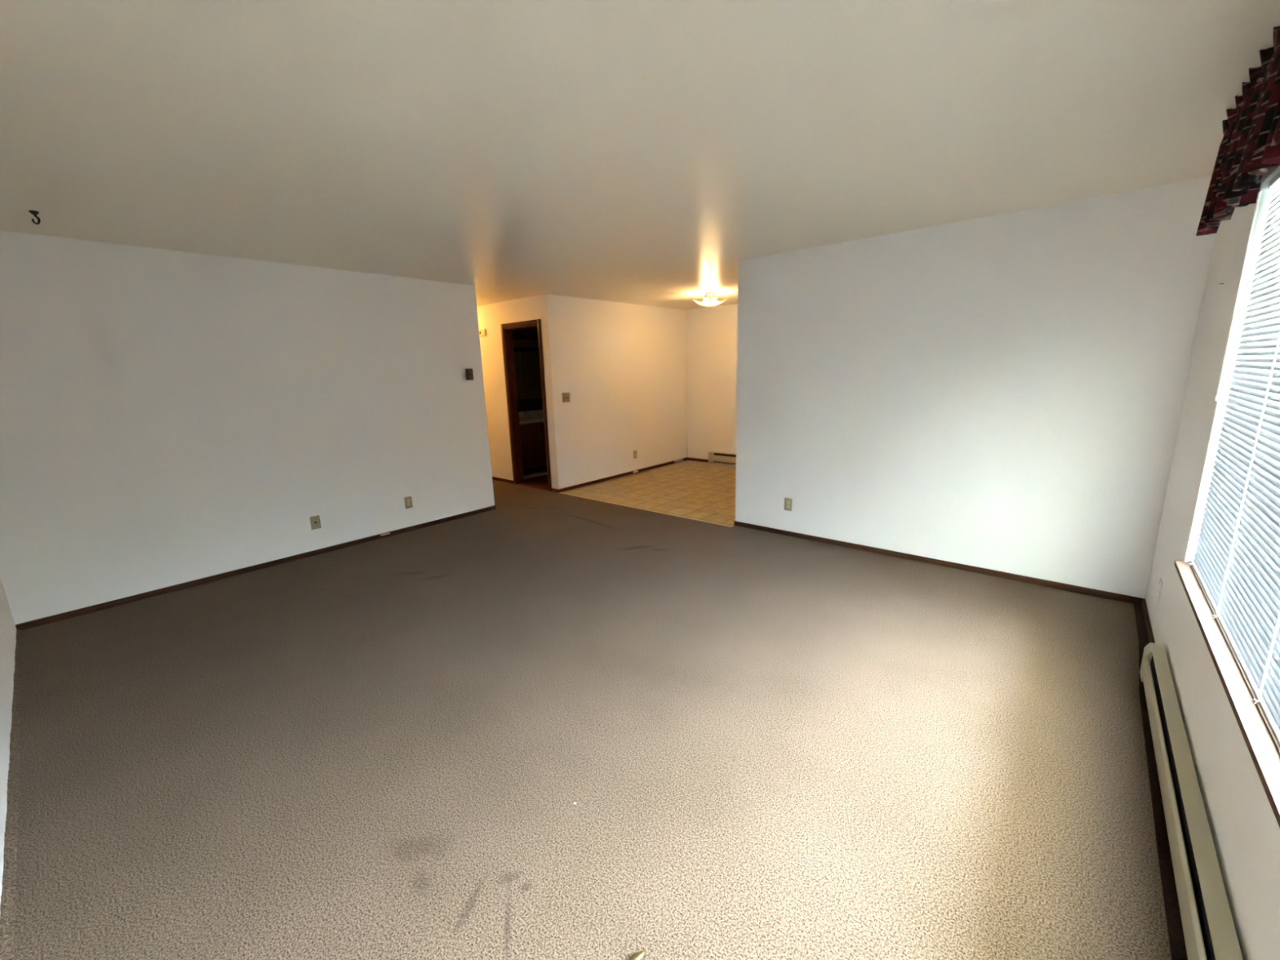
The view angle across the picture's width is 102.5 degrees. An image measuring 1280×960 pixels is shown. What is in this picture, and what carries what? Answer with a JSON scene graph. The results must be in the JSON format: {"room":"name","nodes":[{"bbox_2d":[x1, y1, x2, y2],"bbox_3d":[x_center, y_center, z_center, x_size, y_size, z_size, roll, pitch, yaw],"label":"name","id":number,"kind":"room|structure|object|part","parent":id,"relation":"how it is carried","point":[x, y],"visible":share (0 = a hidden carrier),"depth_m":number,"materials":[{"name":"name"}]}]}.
{"room":"empty living room","nodes":[
{"label":"empty living room","id":0,"kind":"room"},
{"bbox_2d":[0,577,16,903],"bbox_3d":[-1.942,0.111,1.184,5.598,2.440,0.150,9,16,40],"label":"wall","id":1,"kind":"structure","parent":0,"point":[7,626],"depth_m":2.40,"materials":[{"name":"white paint"}]},
{"bbox_2d":[0,230,687,624],"bbox_3d":[-1.718,-0.873,5.744,0.125,2.440,7.532,9,16,40],"label":"wall","id":2,"kind":"structure","parent":0,"point":[168,418],"depth_m":4.04,"materials":[{"name":"white paint"}]},
{"bbox_2d":[15,505,496,630],"bbox_3d":[-2.821,0.629,4.598,0.012,0.045,3.573,9,16,40],"label":"baseboard","id":3,"kind":"structure","parent":2,"relation":"attached to","point":[32,624],"depth_m":4.05,"materials":[{"name":"brown wood"}]},
{"bbox_2d":[309,515,321,529],"bbox_3d":[-2.852,0.374,4.515,0.012,0.118,0.076,9,16,40],"label":"cable jack plate","id":4,"kind":"object","parent":2,"relation":"attached to","point":[315,522],"visible":1,"depth_m":4.51,"materials":[{"name":"beige plastic"}]},
{"bbox_2d":[404,496,412,508],"bbox_3d":[-2.313,0.225,5.131,0.009,0.116,0.072,9,16,40],"label":"wall outlet","id":5,"kind":"object","parent":2,"relation":"attached to","point":[408,502],"visible":1,"depth_m":5.13,"materials":[{"name":"beige plastic"}]},
{"bbox_2d":[465,368,473,380],"bbox_3d":[-1.810,-1.124,5.464,0.035,0.118,0.072,9,16,40],"label":"thermostat","id":6,"kind":"object","parent":2,"relation":"attached to","point":[469,375],"visible":1,"depth_m":5.45,"materials":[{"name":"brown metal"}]},
{"bbox_2d":[562,392,569,402],"bbox_3d":[-0.937,-1.051,6.542,0.019,0.118,0.118,9,16,40],"label":"light switch","id":7,"kind":"object","parent":2,"relation":"attached to","point":[566,396],"visible":1,"depth_m":6.54,"materials":[{"name":"beige plastic"}]},
{"bbox_2d":[558,457,687,493],"bbox_3d":[-0.122,-0.110,7.684,0.014,0.046,2.859,9,16,40],"label":"baseboard","id":8,"kind":"structure","parent":2,"relation":"attached to","point":[588,483],"depth_m":7.45,"materials":[{"name":"red wood"}]},
{"bbox_2d":[633,450,636,458],"bbox_3d":[-0.071,-0.383,7.699,0.009,0.116,0.072,9,16,40],"label":"wall outlet","id":9,"kind":"object","parent":2,"relation":"attached to","point":[634,451],"visible":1,"depth_m":7.69,"materials":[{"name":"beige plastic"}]},
{"bbox_2d":[476,293,565,488],"bbox_3d":[-2.505,-1.261,7.660,3.842,2.440,0.115,9,16,40],"label":"wall","id":10,"kind":"structure","parent":0,"point":[490,317],"depth_m":6.79,"materials":[{"name":"white paint"}]},
{"bbox_2d":[479,328,486,336],"bbox_3d":[-2.183,-2.034,7.092,0.170,0.090,0.034,9,16,40],"label":"thermostat","id":11,"kind":"object","parent":10,"relation":"attached to","point":[482,332],"visible":0.85,"depth_m":7.06,"materials":[{"name":"beige plastic"}]},
{"bbox_2d":[492,476,513,483],"bbox_3d":[-2.880,-0.136,8.175,2.872,0.045,0.010,9,16,40],"label":"baseboard","id":12,"kind":"structure","parent":10,"relation":"attached to","point":[493,477],"depth_m":7.41,"materials":[{"name":"brown wood"}]},
{"bbox_2d":[500,319,551,491],"bbox_3d":[-1.462,-0.968,6.807,0.825,2.165,0.136,9,16,40],"label":"door frame","id":13,"kind":"structure","parent":10,"relation":"in","point":[506,329],"depth_m":6.91,"materials":[{"name":"red wood"}]},
{"bbox_3d":[-1.793,-1.001,7.009,0.056,2.165,0.016,9,16,40],"label":"casing","id":14,"kind":"part","parent":13,"relation":"part of","materials":[{"name":"brown wood"}]},
{"bbox_3d":[-1.531,-1.988,6.542,0.713,0.056,0.016,9,16,40],"label":"casing","id":15,"kind":"part","parent":13,"relation":"part of","materials":[{"name":"red wood"}]},
{"bbox_3d":[-1.209,-0.913,6.517,0.056,2.165,0.016,9,16,40],"label":"casing","id":16,"kind":"part","parent":13,"relation":"part of","materials":[{"name":"brown wood"}]},
{"bbox_2d":[517,482,548,490],"bbox_3d":[-1.429,0.086,7.036,0.689,0.008,0.128,9,16,40],"label":"trim","id":17,"kind":"structure","parent":10,"relation":"attached to","point":[526,484],"depth_m":7.03,"materials":[{"name":"red wood"}]},
{"bbox_2d":[551,488,558,492],"bbox_3d":[-1.097,0.135,6.673,0.139,0.045,0.010,9,16,40],"label":"baseboard","id":18,"kind":"structure","parent":10,"relation":"attached to","point":[554,490],"depth_m":6.67,"materials":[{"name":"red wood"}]},
{"bbox_2d":[511,326,542,412],"bbox_3d":[-1.593,-1.490,8.608,0.100,2.440,2.552,9,16,40],"label":"wall","id":19,"kind":"structure","parent":0,"point":[529,333],"depth_m":8.23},
{"bbox_2d":[512,339,542,399],"bbox_3d":[-1.730,-1.767,8.223,0.118,0.910,1.200,9,16,40],"label":"upper cabinet","id":20,"kind":"object","parent":19,"relation":"attached to","point":[527,365],"visible":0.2,"depth_m":8.11,"materials":[{"name":"wood"}]},
{"bbox_3d":[-1.932,-1.614,7.941,0.006,0.730,0.355,9,16,40],"label":"mirror door","id":21,"kind":"part","parent":20,"relation":"part of","materials":[{"name":"clear glass"}]},
{"bbox_3d":[-1.741,-2.163,8.138,0.118,0.100,1.200,9,16,40],"label":"cornice","id":22,"kind":"part","parent":20,"relation":"part of","materials":[{"name":"brown wood"}]},
{"bbox_3d":[-1.695,-1.679,8.211,0.006,0.730,0.355,9,16,40],"label":"mirror door","id":23,"kind":"part","parent":20,"relation":"part of","materials":[{"name":"clear glass"}]},
{"bbox_2d":[518,409,543,417],"bbox_3d":[-1.762,-1.082,8.382,0.023,0.095,1.810,9,16,40],"label":"backsplash","id":24,"kind":"structure","parent":19,"relation":"attached to","point":[540,412],"depth_m":8.38,"materials":[{"name":"beige laminate"}]},
{"bbox_2d":[0,460,1171,959],"bbox_3d":[-0.933,0.446,5.451,9.450,0.101,7.652,9,16,40],"label":"floor","id":25,"kind":"structure","parent":0,"point":[766,745],"depth_m":2.08,"materials":[{"name":"carpet"}]},
{"bbox_2d":[518,409,546,474],"bbox_3d":[-1.549,-0.648,8.299,0.554,0.920,1.810,9,16,40],"label":"bathroom vanity","id":26,"kind":"object","parent":25,"relation":"on","point":[532,436],"visible":0.21,"depth_m":7.87,"materials":[{"name":"black wood"}]},
{"bbox_3d":[-1.743,-0.503,7.720,0.018,0.630,0.550,9,16,40],"label":"door","id":27,"kind":"part","parent":26,"relation":"part of","materials":[{"name":"brown wood"}]},
{"bbox_2d":[519,415,543,424],"bbox_3d":[-1.561,-0.986,8.228,0.548,0.040,1.810,9,16,40],"label":"countertop","id":28,"kind":"structure","parent":26,"relation":"on","point":[534,419],"depth_m":7.84,"materials":[{"name":"beige laminate"}]},
{"bbox_2d":[519,409,530,418],"bbox_3d":[-1.822,-1.036,8.088,0.193,0.130,0.197,-4,12,-9],"label":"faucet","id":29,"kind":"object","parent":28,"relation":"on","point":[525,411],"visible":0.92,"depth_m":8.09,"materials":[{"name":"silver metal"}]},
{"bbox_3d":[-1.373,-0.604,8.141,0.018,0.630,0.550,9,16,40],"label":"door","id":30,"kind":"part","parent":26,"relation":"part of","materials":[{"name":"brown wood"}]},
{"bbox_2d":[523,471,547,479],"bbox_3d":[-1.606,-0.071,7.790,0.165,0.016,0.520,9,16,40],"label":"bath mat","id":31,"kind":"object","parent":25,"relation":"on","point":[540,473],"visible":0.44,"depth_m":7.77,"materials":[{"name":"fabric"}]},
{"bbox_2d":[630,950,645,959],"bbox_3d":[-0.008,1.257,1.347,0.023,0.021,0.059,9,16,40],"label":"cap","id":32,"kind":"object","parent":25,"relation":"on","point":[640,955],"visible":1,"depth_m":1.35,"materials":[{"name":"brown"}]},
{"bbox_2d":[559,492,732,527],"bbox_3d":[-0.070,0.309,5.824,2.545,0.009,0.030,9,16,40],"label":"trim","id":33,"kind":"structure","parent":25,"relation":"on","point":[559,492],"depth_m":5.65,"materials":[{"name":"gold metal"}]},
{"bbox_2d":[0,0,1279,310],"bbox_3d":[-1.032,-2.026,4.967,9.550,0.100,7.682,9,16,40],"label":"ceiling","id":34,"kind":"structure","parent":0,"point":[636,152],"depth_m":1.94,"materials":[{"name":"beige paint"}]},
{"bbox_2d":[28,210,40,224],"bbox_3d":[-3.234,-1.401,2.747,0.038,0.066,0.038,9,16,40],"label":"ceiling hook","id":35,"kind":"object","parent":34,"relation":"attached to","point":[34,213],"visible":1,"depth_m":2.74,"materials":[{"name":"black metal"}]},
{"bbox_2d":[693,292,726,306],"bbox_3d":[0.876,-2.255,6.433,0.310,0.172,0.310,9,16,40],"label":"ceiling light","id":36,"kind":"object","parent":34,"relation":"attached to","point":[713,301],"visible":1,"depth_m":6.37,"materials":[{"name":"white glass"}]},
{"bbox_3d":[0.877,-2.230,6.438,0.310,0.081,0.310,9,16,40],"label":"lamp shade","id":37,"kind":"part","parent":36,"relation":"part of","materials":[{"name":"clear glass"}]},
{"bbox_2d":[685,303,737,465],"bbox_3d":[2.837,-1.236,6.829,5.573,2.440,0.120,9,16,40],"label":"wall","id":38,"kind":"structure","parent":0,"point":[711,332],"depth_m":8.16,"materials":[{"name":"white paint"}]},
{"bbox_2d":[687,457,708,462],"bbox_3d":[0.973,-0.336,8.595,0.438,0.045,0.010,9,16,40],"label":"baseboard","id":39,"kind":"structure","parent":38,"relation":"attached to","point":[688,459],"depth_m":8.59,"materials":[{"name":"brown wood"}]},
{"bbox_2d":[708,451,736,464],"bbox_3d":[1.774,-0.278,7.864,1.690,0.169,0.063,9,16,40],"label":"baseboard heater","id":40,"kind":"object","parent":38,"relation":"attached to","point":[713,457],"visible":0.41,"depth_m":8.22,"materials":[{"name":"beige metal"}]},
{"bbox_3d":[1.758,-0.271,7.845,1.490,0.100,0.010,9,16,40],"label":"panel","id":41,"kind":"part","parent":40,"relation":"part of","materials":[{"name":"beige metal"}]},
{"bbox_3d":[1.780,-0.284,7.869,1.690,0.158,0.046,9,16,40],"label":"panel","id":42,"kind":"part","parent":40,"relation":"part of","materials":[{"name":"beige metal"}]},
{"bbox_2d":[733,176,1215,604],"bbox_3d":[2.036,-0.589,3.915,2.911,2.440,0.125,9,16,40],"label":"wall","id":43,"kind":"structure","parent":0,"point":[1005,393],"depth_m":3.54,"materials":[{"name":"white paint"}]},
{"bbox_2d":[784,497,791,511],"bbox_3d":[1.339,0.221,4.645,0.072,0.116,0.009,9,16,40],"label":"wall outlet","id":44,"kind":"object","parent":43,"relation":"attached to","point":[788,502],"visible":1,"depth_m":4.64,"materials":[{"name":"beige plastic"}]},
{"bbox_2d":[1145,164,1279,959],"bbox_3d":[2.574,-0.242,2.225,0.150,2.440,7.682,9,16,40],"label":"wall","id":45,"kind":"structure","parent":0,"point":[1245,829],"depth_m":1.93,"materials":[{"name":"white paint"}]},
{"bbox_2d":[1142,598,1155,643],"bbox_3d":[2.814,0.846,2.832,0.012,0.045,0.995,9,16,40],"label":"baseboard","id":46,"kind":"structure","parent":45,"relation":"attached to","point":[1147,620],"depth_m":2.93,"materials":[{"name":"brown wood"}]},
{"bbox_2d":[1155,577,1162,602],"bbox_3d":[2.820,0.600,2.791,0.007,0.118,0.072,9,16,40],"label":"blank wall plate","id":47,"kind":"object","parent":45,"relation":"attached to","point":[1159,587],"visible":1,"depth_m":2.77,"materials":[{"name":"white paint"}]},
{"bbox_2d":[1133,603,1187,959],"bbox_3d":[1.616,1.180,1.538,0.098,0.002,4.558,9,16,40],"label":"trim","id":48,"kind":"structure","parent":45,"relation":"attached to","point":[1175,927],"depth_m":1.67,"materials":[{"name":"brown wood"}]},
{"bbox_2d":[1139,642,1243,959],"bbox_3d":[1.337,1.164,1.193,0.062,0.169,3.450,9,16,40],"label":"baseboard heater","id":49,"kind":"object","parent":45,"relation":"attached to","point":[1209,930],"visible":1,"depth_m":1.52,"materials":[{"name":"beige metal"}]},
{"bbox_3d":[1.318,1.164,1.209,0.010,0.100,3.250,9,16,40],"label":"panel","id":50,"kind":"part","parent":49,"relation":"part of","materials":[{"name":"beige metal"}]},
{"bbox_2d":[1173,164,1279,827],"bbox_3d":[1.399,-0.082,0.894,0.165,1.589,3.370,9,16,40],"label":"window","id":51,"kind":"structure","parent":45,"relation":"in","point":[1262,744],"depth_m":1.84,"materials":[{"name":"white plastic"}]},
{"bbox_3d":[1.402,0.682,1.074,0.115,0.020,3.370,9,16,40],"label":"sill","id":52,"kind":"part","parent":51,"relation":"part of","materials":[{"name":"white wood"}]},
{"bbox_2d":[1188,171,1279,745],"bbox_3d":[1.377,-0.096,0.923,0.056,1.564,3.326,9,16,40],"label":"window blind","id":53,"kind":"object","parent":51,"relation":"attached to","point":[1236,562],"visible":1,"depth_m":1.76,"materials":[{"name":"grey plastic"}]},
{"bbox_3d":[1.410,0.662,1.076,0.024,0.015,3.326,9,16,40],"label":"rail","id":54,"kind":"part","parent":53,"relation":"part of","materials":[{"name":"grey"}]},
{"bbox_3d":[2.438,-0.372,2.113,0.030,1.532,0.006,9,16,40],"label":"ladder cord","id":55,"kind":"part","parent":53,"relation":"part of","materials":[{"name":"white plastic"}]},
{"bbox_3d":[2.036,-0.262,1.655,0.030,1.532,0.006,9,16,40],"label":"ladder cord","id":56,"kind":"part","parent":53,"relation":"part of","materials":[{"name":"white plastic"}]},
{"bbox_3d":[1.639,-0.154,1.204,0.030,1.532,0.006,9,16,40],"label":"ladder cord","id":57,"kind":"part","parent":53,"relation":"part of","materials":[{"name":"white fabric"}]},
{"bbox_3d":[1.367,-0.845,0.753,0.028,0.028,3.326,9,16,40],"label":"head rail","id":58,"kind":"part","parent":53,"relation":"part of","materials":[{"name":"white plastic"}]},
{"bbox_3d":[1.449,-0.079,0.864,0.050,1.585,3.350,9,16,40],"label":"frame","id":59,"kind":"part","parent":51,"relation":"part of","materials":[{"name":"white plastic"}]},
{"bbox_2d":[1195,26,1279,235],"bbox_3d":[1.265,-0.915,0.795,0.163,0.444,3.440,9,16,40],"label":"window valance","id":60,"kind":"object","parent":45,"relation":"attached to","point":[1250,145],"visible":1,"depth_m":1.60,"materials":[{"name":"red fabric"}]}
]}

